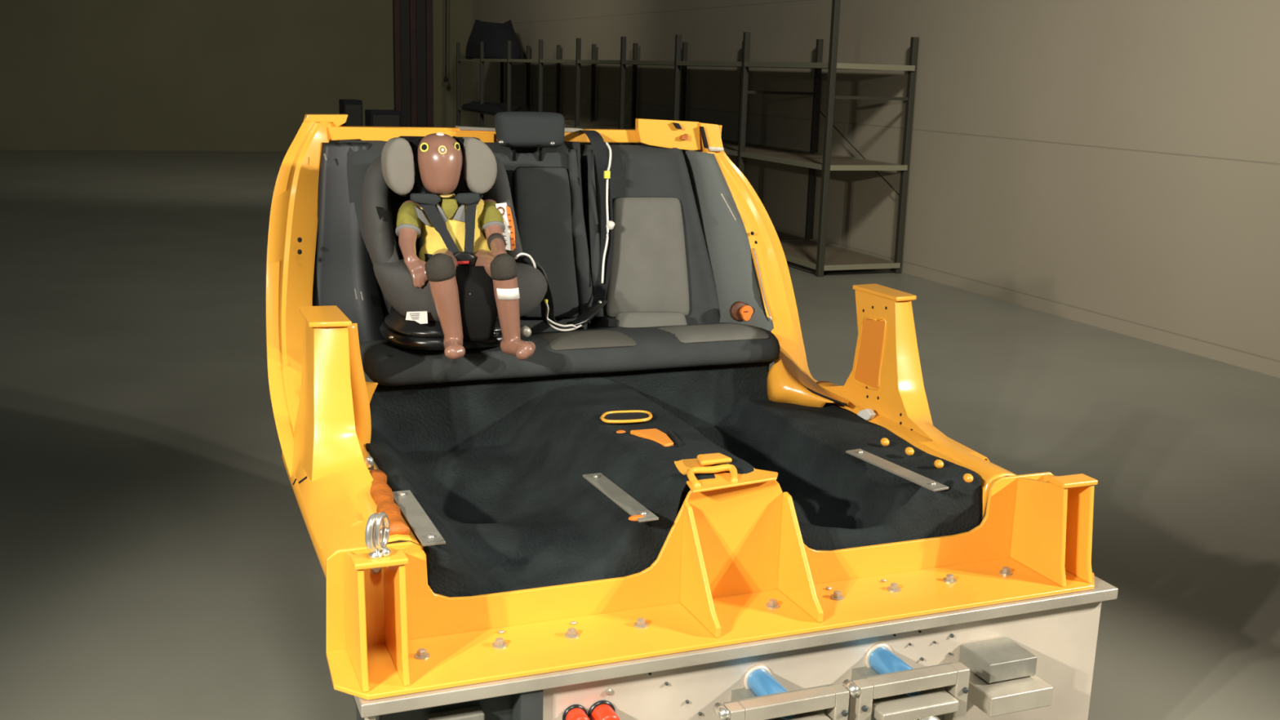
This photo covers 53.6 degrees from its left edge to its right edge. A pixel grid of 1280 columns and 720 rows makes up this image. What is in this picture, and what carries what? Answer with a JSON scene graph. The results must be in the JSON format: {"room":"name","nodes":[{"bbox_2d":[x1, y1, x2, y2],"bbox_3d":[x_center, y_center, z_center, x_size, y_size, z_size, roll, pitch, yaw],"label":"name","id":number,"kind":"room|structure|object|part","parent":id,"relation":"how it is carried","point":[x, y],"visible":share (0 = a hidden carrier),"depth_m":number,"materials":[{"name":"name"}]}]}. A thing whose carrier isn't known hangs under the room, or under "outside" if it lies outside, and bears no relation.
{"room":"test facility","nodes":[
{"label":"test facility","id":0,"kind":"room"},
{"bbox_2d":[0,0,471,151],"bbox_3d":[-8.285,-6.932,26.043,9.840,5.200,0.160,-3,14,-21],"label":"wall","id":1,"kind":"structure","parent":0,"point":[119,75],"depth_m":25.90,"materials":[{"name":"beige paint"}]},
{"bbox_2d":[392,0,433,127],"bbox_3d":[-4.886,-6.899,27.237,0.819,4.800,0.160,-3,14,-21],"label":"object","id":2,"kind":"object","parent":1,"relation":"attached to","point":[412,20],"visible":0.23,"depth_m":27.31,"materials":[{"name":"black"}]},
{"bbox_2d":[443,0,448,82],"bbox_3d":[-4.142,-7.408,26.953,0.092,2.921,0.092,2,13,0],"label":"pull cord","id":3,"kind":"object","parent":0,"point":[445,79],"visible":1,"depth_m":27.09,"materials":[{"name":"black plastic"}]},
{"bbox_3d":[-4.127,-7.457,26.947,0.061,2.821,0.036,-3,14,-21],"label":"cord","id":4,"kind":"part","parent":3,"relation":"part of","materials":[{"name":"black plastic"}]},
{"bbox_2d":[0,150,1279,719],"bbox_3d":[-2.984,-1.167,13.440,10.000,0.100,29.200,-3,14,-21],"label":"floor","id":5,"kind":"structure","parent":0,"point":[159,560],"depth_m":6.39,"materials":[{"name":"grey concrete"}]},
{"bbox_2d":[338,98,362,126],"bbox_3d":[-5.392,-4.247,23.651,0.339,1.204,0.625,-3,14,-21],"label":"cabinet","id":6,"kind":"object","parent":5,"relation":"on","point":[353,108],"visible":0.44,"depth_m":23.30,"materials":[{"name":"black"}]},
{"bbox_3d":[-5.283,-4.182,23.382,0.292,1.035,0.030,-3,14,-21],"label":"cabinet door","id":7,"kind":"part","parent":6,"relation":"part of","materials":[{"name":"black"}]},
{"bbox_2d":[364,109,400,126],"bbox_3d":[-4.647,-3.980,22.913,0.539,1.056,0.625,-3,14,-21],"label":"base cabinet","id":8,"kind":"object","parent":5,"relation":"on","point":[373,117],"visible":0.43,"depth_m":22.57,"materials":[{"name":"black"}]},
{"bbox_3d":[-4.538,-3.915,22.644,0.464,0.908,0.030,-3,14,-21],"label":"cabinet door","id":9,"kind":"part","parent":8,"relation":"part of","materials":[{"name":"black"}]},
{"bbox_2d":[456,0,919,276],"bbox_3d":[-0.506,-3.709,18.765,0.960,2.620,14.730,-3,14,-21],"label":"storage rack","id":10,"kind":"object","parent":5,"relation":"on","point":[820,255],"visible":0.56,"depth_m":13.61,"materials":[{"name":"grey metal"}]},
{"bbox_2d":[465,19,521,59],"bbox_3d":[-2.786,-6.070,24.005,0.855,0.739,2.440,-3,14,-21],"label":"bag","id":11,"kind":"object","parent":10,"relation":"on","point":[495,36],"visible":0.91,"depth_m":23.33,"materials":[{"name":"black fabric"}]},
{"bbox_2d":[460,101,528,114],"bbox_3d":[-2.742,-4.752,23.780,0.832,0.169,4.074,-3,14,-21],"label":"pile","id":12,"kind":"object","parent":10,"relation":"on","point":[488,108],"visible":0.84,"depth_m":23.23,"materials":[{"name":"black"}]},
{"bbox_2d":[352,575,1118,719],"bbox_3d":[0.096,0.816,3.536,1.930,0.638,1.535,-3,14,-21],"label":"sled","id":13,"kind":"object","parent":5,"relation":"on","point":[1060,630],"depth_m":2.99,"materials":[{"name":"metal"}]},
{"bbox_3d":[-0.558,0.819,2.626,0.016,0.220,0.050,-3,14,-21],"label":"corner post","id":14,"kind":"part","parent":13,"relation":"part of","materials":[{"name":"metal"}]},
{"bbox_3d":[-0.134,0.786,2.753,0.056,0.056,0.052,-3,14,-21],"label":"red cap","id":15,"kind":"part","parent":13,"relation":"part of","materials":[{"name":"red plastic"}]},
{"bbox_3d":[-0.075,0.788,2.772,0.063,0.063,0.062,-3,14,-21],"label":"red cap","id":16,"kind":"part","parent":13,"relation":"part of","materials":[{"name":"red plastic"}]},
{"bbox_2d":[266,114,1097,699],"bbox_3d":[-0.028,-0.103,3.638,1.960,1.098,1.898,-3,14,-21],"label":"car body section","id":17,"kind":"object","parent":13,"relation":"on","point":[734,565],"visible":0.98,"depth_m":3.18,"materials":[{"name":"yellow paint"}]},
{"bbox_2d":[312,142,386,342],"bbox_3d":[-0.922,-0.352,3.944,0.234,0.630,0.379,-3,14,-21],"label":"trim","id":18,"kind":"structure","parent":17,"relation":"attached to","point":[344,277],"depth_m":3.96,"materials":[{"name":"black plastic"}]},
{"bbox_3d":[-0.751,0.363,3.225,0.211,0.195,0.998,-3,14,-21],"label":"sill","id":19,"kind":"part","parent":17,"relation":"part of","materials":[{"name":"yellow paint"}]},
{"bbox_2d":[364,455,373,470],"bbox_3d":[-0.694,0.277,3.236,0.028,0.066,0.024,-3,14,-21],"label":"bolt","id":20,"kind":"object","parent":17,"relation":"on","point":[369,460],"visible":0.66,"depth_m":3.23,"materials":[{"name":"silver metal"}]},
{"bbox_2d":[364,511,390,559],"bbox_3d":[-0.530,0.355,2.576,0.038,0.094,0.081,8,14,24],"label":"shackle","id":21,"kind":"object","parent":17,"relation":"on","point":[377,527],"visible":1,"depth_m":2.57,"materials":[{"name":"silver metal"}]},
{"bbox_3d":[-0.532,0.408,2.587,0.110,0.014,0.060,-3,14,-21],"label":"corner plate","id":22,"kind":"part","parent":17,"relation":"part of","materials":[{"name":"yellow paint"}]},
{"bbox_3d":[-0.538,-0.769,4.209,0.140,0.014,0.060,-3,14,-21],"label":"crossbar trim","id":23,"kind":"part","parent":17,"relation":"part of","materials":[{"name":"metal"}]},
{"bbox_2d":[338,111,780,386],"bbox_3d":[-0.250,-0.390,4.041,1.328,0.771,0.641,-3,14,-21],"label":"seat","id":24,"kind":"object","parent":17,"relation":"attached to","point":[661,310],"visible":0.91,"depth_m":4.17,"materials":[{"name":"fabric"}]},
{"bbox_2d":[361,136,547,350],"bbox_3d":[-0.544,-0.362,3.769,0.525,0.602,0.503,-3,14,-21],"label":"seat","id":25,"kind":"object","parent":24,"relation":"on","point":[412,322],"visible":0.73,"depth_m":3.65,"materials":[{"name":"fabric"}]},
{"bbox_2d":[409,191,483,266],"bbox_3d":[-0.547,-0.366,3.679,0.210,0.251,0.208,6,14,18],"label":"harness","id":26,"kind":"object","parent":25,"relation":"attached to","point":[428,202],"visible":0.74,"depth_m":3.64,"materials":[{"name":"grey fabric"}]},
{"bbox_2d":[373,255,547,321],"bbox_3d":[-0.532,-0.221,3.780,0.522,0.176,0.370,-3,14,-21],"label":"seat cushion","id":27,"kind":"object","parent":25,"relation":"on","point":[409,303],"depth_m":3.62,"materials":[{"name":"fabric"}]},
{"bbox_2d":[395,132,535,359],"bbox_3d":[-0.513,-0.333,3.641,0.349,0.622,0.392,-3,14,-21],"label":"crash test dummy","id":28,"kind":"object","parent":25,"relation":"attached to","point":[439,158],"visible":0.85,"depth_m":3.59,"materials":[{"name":"brown"}]},
{"bbox_3d":[-0.626,-0.414,3.647,0.044,0.056,0.030,-3,14,-21],"label":"grey panel","id":29,"kind":"part","parent":28,"relation":"part of","materials":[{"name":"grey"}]},
{"bbox_3d":[-0.575,-0.425,3.658,0.035,0.059,0.030,-3,14,-21],"label":"grey panel","id":30,"kind":"part","parent":28,"relation":"part of","materials":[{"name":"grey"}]},
{"bbox_3d":[-0.528,-0.427,3.677,0.036,0.052,0.030,-3,14,-21],"label":"grey panel","id":31,"kind":"part","parent":28,"relation":"part of","materials":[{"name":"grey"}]},
{"bbox_3d":[-0.550,-0.393,4.139,0.805,0.625,0.242,-3,14,-21],"label":"backrest","id":32,"kind":"part","parent":24,"relation":"part of","materials":[{"name":"fabric"}]},
{"bbox_3d":[-0.412,-0.696,4.162,0.012,0.082,0.022,-3,14,-21],"label":"headrest post","id":33,"kind":"part","parent":24,"relation":"part of","materials":[{"name":"black plastic"}]},
{"bbox_3d":[-0.329,-0.701,4.195,0.012,0.082,0.022,-3,14,-21],"label":"headrest post","id":34,"kind":"part","parent":24,"relation":"part of","materials":[{"name":"black plastic"}]},
{"bbox_3d":[-0.309,-0.385,4.174,0.204,0.491,0.116,-3,14,-21],"label":"backrest panel","id":35,"kind":"part","parent":24,"relation":"part of","materials":[{"name":"fabric"}]},
{"bbox_2d":[514,253,582,331],"bbox_3d":[-0.268,-0.206,3.856,0.053,0.278,0.341,9,15,27],"label":"cable","id":36,"kind":"object","parent":24,"relation":"on","point":[517,256],"visible":1,"depth_m":3.89,"materials":[{"name":"beige plastic"}]},
{"bbox_2d":[514,130,613,328],"bbox_3d":[-0.211,-0.416,4.066,0.194,0.607,0.772,4,13,10],"label":"belt","id":37,"kind":"object","parent":24,"relation":"attached to","point":[598,145],"visible":0.84,"depth_m":4.21,"materials":[{"name":"grey fabric"}]},
{"bbox_2d":[601,142,614,283],"bbox_3d":[-0.103,-0.490,4.209,0.041,0.456,0.146,2,13,-1],"label":"cable","id":38,"kind":"object","parent":37,"relation":"attached to","point":[610,225],"visible":1,"depth_m":4.19,"materials":[{"name":"beige plastic"}]},
{"bbox_2d":[359,322,780,386],"bbox_3d":[-0.224,-0.046,4.028,1.328,0.108,0.448,-3,14,-21],"label":"seat cushion","id":39,"kind":"object","parent":24,"relation":"on","point":[607,347],"depth_m":3.86,"materials":[{"name":"fabric"}]},
{"bbox_3d":[-0.184,-0.072,3.962,0.278,0.032,0.267,-3,14,-21],"label":"cushion panel","id":40,"kind":"part","parent":24,"relation":"part of","materials":[{"name":"grey fabric"}]},
{"bbox_3d":[0.017,-0.348,4.319,0.310,0.405,0.120,-3,14,-21],"label":"backrest panel","id":41,"kind":"part","parent":24,"relation":"part of","materials":[{"name":"grey fabric"}]},
{"bbox_3d":[0.061,-0.425,4.381,0.490,0.615,0.242,-3,14,-21],"label":"backrest","id":42,"kind":"part","parent":24,"relation":"part of","materials":[{"name":"fabric"}]},
{"bbox_3d":[0.225,-0.097,4.122,0.317,0.032,0.267,-3,14,-21],"label":"cushion panel","id":43,"kind":"part","parent":24,"relation":"part of","materials":[{"name":"grey fabric"}]},
{"bbox_3d":[-0.238,-0.787,4.327,0.067,0.013,0.060,-3,14,-21],"label":"crossbar trim","id":44,"kind":"part","parent":17,"relation":"part of","materials":[{"name":"metal"}]},
{"bbox_3d":[0.099,-0.785,4.415,0.240,0.108,0.030,-3,14,-21],"label":"corner plate","id":45,"kind":"part","parent":17,"relation":"part of","materials":[{"name":"yellow paint"}]},
{"bbox_2d":[365,361,982,596],"bbox_3d":[0.043,0.290,3.488,1.515,0.306,1.025,-3,14,-21],"label":"floor carpet","id":46,"kind":"object","parent":17,"relation":"on","point":[497,467],"depth_m":3.48,"materials":[{"name":"black carpet"}]},
{"bbox_3d":[-0.517,0.358,2.924,0.054,0.013,0.365,-3,14,-21],"label":"strip","id":47,"kind":"part","parent":46,"relation":"part of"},
{"bbox_3d":[-0.051,0.329,3.089,0.050,0.013,0.355,-4,14,-24],"label":"strip","id":48,"kind":"part","parent":46,"relation":"part of","materials":[{"name":"silver metal"}]},
{"bbox_2d":[616,430,625,433],"bbox_3d":[-0.051,0.194,3.404,0.027,0.008,0.022,-3,14,-21],"label":"chip","id":49,"kind":"object","parent":46,"relation":"on","point":[618,431],"visible":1,"depth_m":3.40,"materials":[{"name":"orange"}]},
{"bbox_2d":[600,409,652,423],"bbox_3d":[-0.038,0.158,3.527,0.156,0.010,0.108,-3,14,-21],"label":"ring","id":50,"kind":"object","parent":46,"relation":"on","point":[628,416],"visible":1,"depth_m":3.52,"materials":[{"name":"yellow paint"}]},
{"bbox_2d":[628,515,644,520],"bbox_3d":[-0.007,0.367,2.943,0.042,0.012,0.022,-3,14,-21],"label":"plug","id":51,"kind":"object","parent":46,"relation":"on","point":[634,517],"visible":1,"depth_m":2.94,"materials":[{"name":"orange plastic"}]},
{"bbox_3d":[0.682,0.288,3.384,0.050,0.013,0.364,-5,15,-28],"label":"strip","id":52,"kind":"part","parent":46,"relation":"part of","materials":[{"name":"silver metal"}]},
{"bbox_3d":[0.224,0.441,3.081,1.944,0.298,0.012,-3,14,-21],"label":"bulkhead plate","id":53,"kind":"part","parent":17,"relation":"part of","materials":[{"name":"yellow paint"}]},
{"bbox_3d":[0.180,0.246,3.144,0.085,0.014,0.058,-3,14,-21],"label":"tunnel plate","id":54,"kind":"part","parent":17,"relation":"part of","materials":[{"name":"yellow paint"}]},
{"bbox_2d":[681,149,774,364],"bbox_3d":[0.325,-0.361,4.382,0.276,0.694,0.581,-3,14,-21],"label":"trim","id":55,"kind":"structure","parent":17,"relation":"attached to","point":[727,244],"depth_m":4.42,"materials":[{"name":"plastic"}]},
{"bbox_2d":[729,301,753,320],"bbox_3d":[0.350,-0.166,4.356,0.076,0.069,0.039,-3,14,-21],"label":"knob","id":56,"kind":"object","parent":55,"relation":"attached to","point":[739,310],"visible":1,"depth_m":4.35,"materials":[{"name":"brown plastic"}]},
{"bbox_3d":[0.826,0.270,3.845,0.203,0.192,0.998,-3,14,-21],"label":"sill","id":57,"kind":"part","parent":17,"relation":"part of","materials":[{"name":"yellow paint"}]},
{"bbox_3d":[1.105,0.309,3.230,0.110,0.014,0.060,-3,14,-21],"label":"corner plate","id":58,"kind":"part","parent":17,"relation":"part of","materials":[{"name":"yellow paint"}]},
{"bbox_2d":[712,683,849,719],"bbox_3d":[0.288,0.840,2.836,0.316,0.244,0.236,-3,14,-21],"label":"frame","id":59,"kind":"object","parent":13,"relation":"attached to","point":[828,701],"visible":1,"depth_m":2.77,"materials":[{"name":"metal"}]},
{"bbox_3d":[0.199,0.860,2.745,0.035,0.240,0.040,-3,14,-21],"label":"frame","id":60,"kind":"part","parent":59,"relation":"part of","materials":[{"name":"metal"}]},
{"bbox_3d":[0.280,0.810,2.883,0.100,0.080,0.132,-3,14,-21],"label":"mounting arm","id":61,"kind":"part","parent":59,"relation":"part of","materials":[{"name":"metal"}]},
{"bbox_2d":[742,664,795,719],"bbox_3d":[0.301,0.756,2.862,0.071,0.071,0.162,-3,14,-21],"label":"tube","id":62,"kind":"object","parent":59,"relation":"attached to","point":[758,678],"visible":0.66,"depth_m":2.88,"materials":[{"name":"blue plastic"}]},
{"bbox_3d":[0.438,0.846,2.839,0.035,0.240,0.040,-3,14,-21],"label":"frame","id":63,"kind":"part","parent":59,"relation":"part of","materials":[{"name":"metal"}]},
{"bbox_3d":[0.463,0.844,3.050,1.568,0.392,0.020,-3,14,-21],"label":"plate","id":64,"kind":"part","parent":13,"relation":"part of","materials":[{"name":"metal"}]},
{"bbox_2d":[842,662,969,719],"bbox_3d":[0.584,0.819,2.952,0.317,0.244,0.236,-3,14,-21],"label":"frame","id":65,"kind":"object","parent":13,"relation":"attached to","point":[873,695],"visible":1,"depth_m":2.87,"materials":[{"name":"metal"}]},
{"bbox_3d":[0.496,0.839,2.861,0.035,0.240,0.040,-3,14,-21],"label":"frame","id":66,"kind":"part","parent":65,"relation":"part of","materials":[{"name":"metal"}]},
{"bbox_3d":[0.577,0.790,2.999,0.100,0.080,0.132,-3,14,-21],"label":"mounting arm","id":67,"kind":"part","parent":65,"relation":"part of","materials":[{"name":"metal"}]},
{"bbox_2d":[864,642,921,696],"bbox_3d":[0.604,0.735,2.981,0.076,0.076,0.162,-3,14,-21],"label":"tube","id":68,"kind":"object","parent":65,"relation":"attached to","point":[880,656],"visible":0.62,"depth_m":3.00,"materials":[{"name":"blue plastic"}]},
{"bbox_3d":[0.735,0.825,2.955,0.035,0.240,0.040,-3,14,-21],"label":"frame","id":69,"kind":"part","parent":65,"relation":"part of","materials":[{"name":"metal"}]},
{"bbox_3d":[0.881,0.770,3.092,0.180,0.105,0.175,-3,14,-21],"label":"end bracket","id":70,"kind":"part","parent":13,"relation":"part of","materials":[{"name":"silver metal"}]},
{"bbox_2d":[471,0,1279,377],"bbox_3d":[1.739,-4.029,14.674,0.160,5.200,29.200,-3,14,-21],"label":"wall","id":71,"kind":"structure","parent":0,"point":[1110,165],"depth_m":10.96,"materials":[{"name":"beige paint"}]}
]}

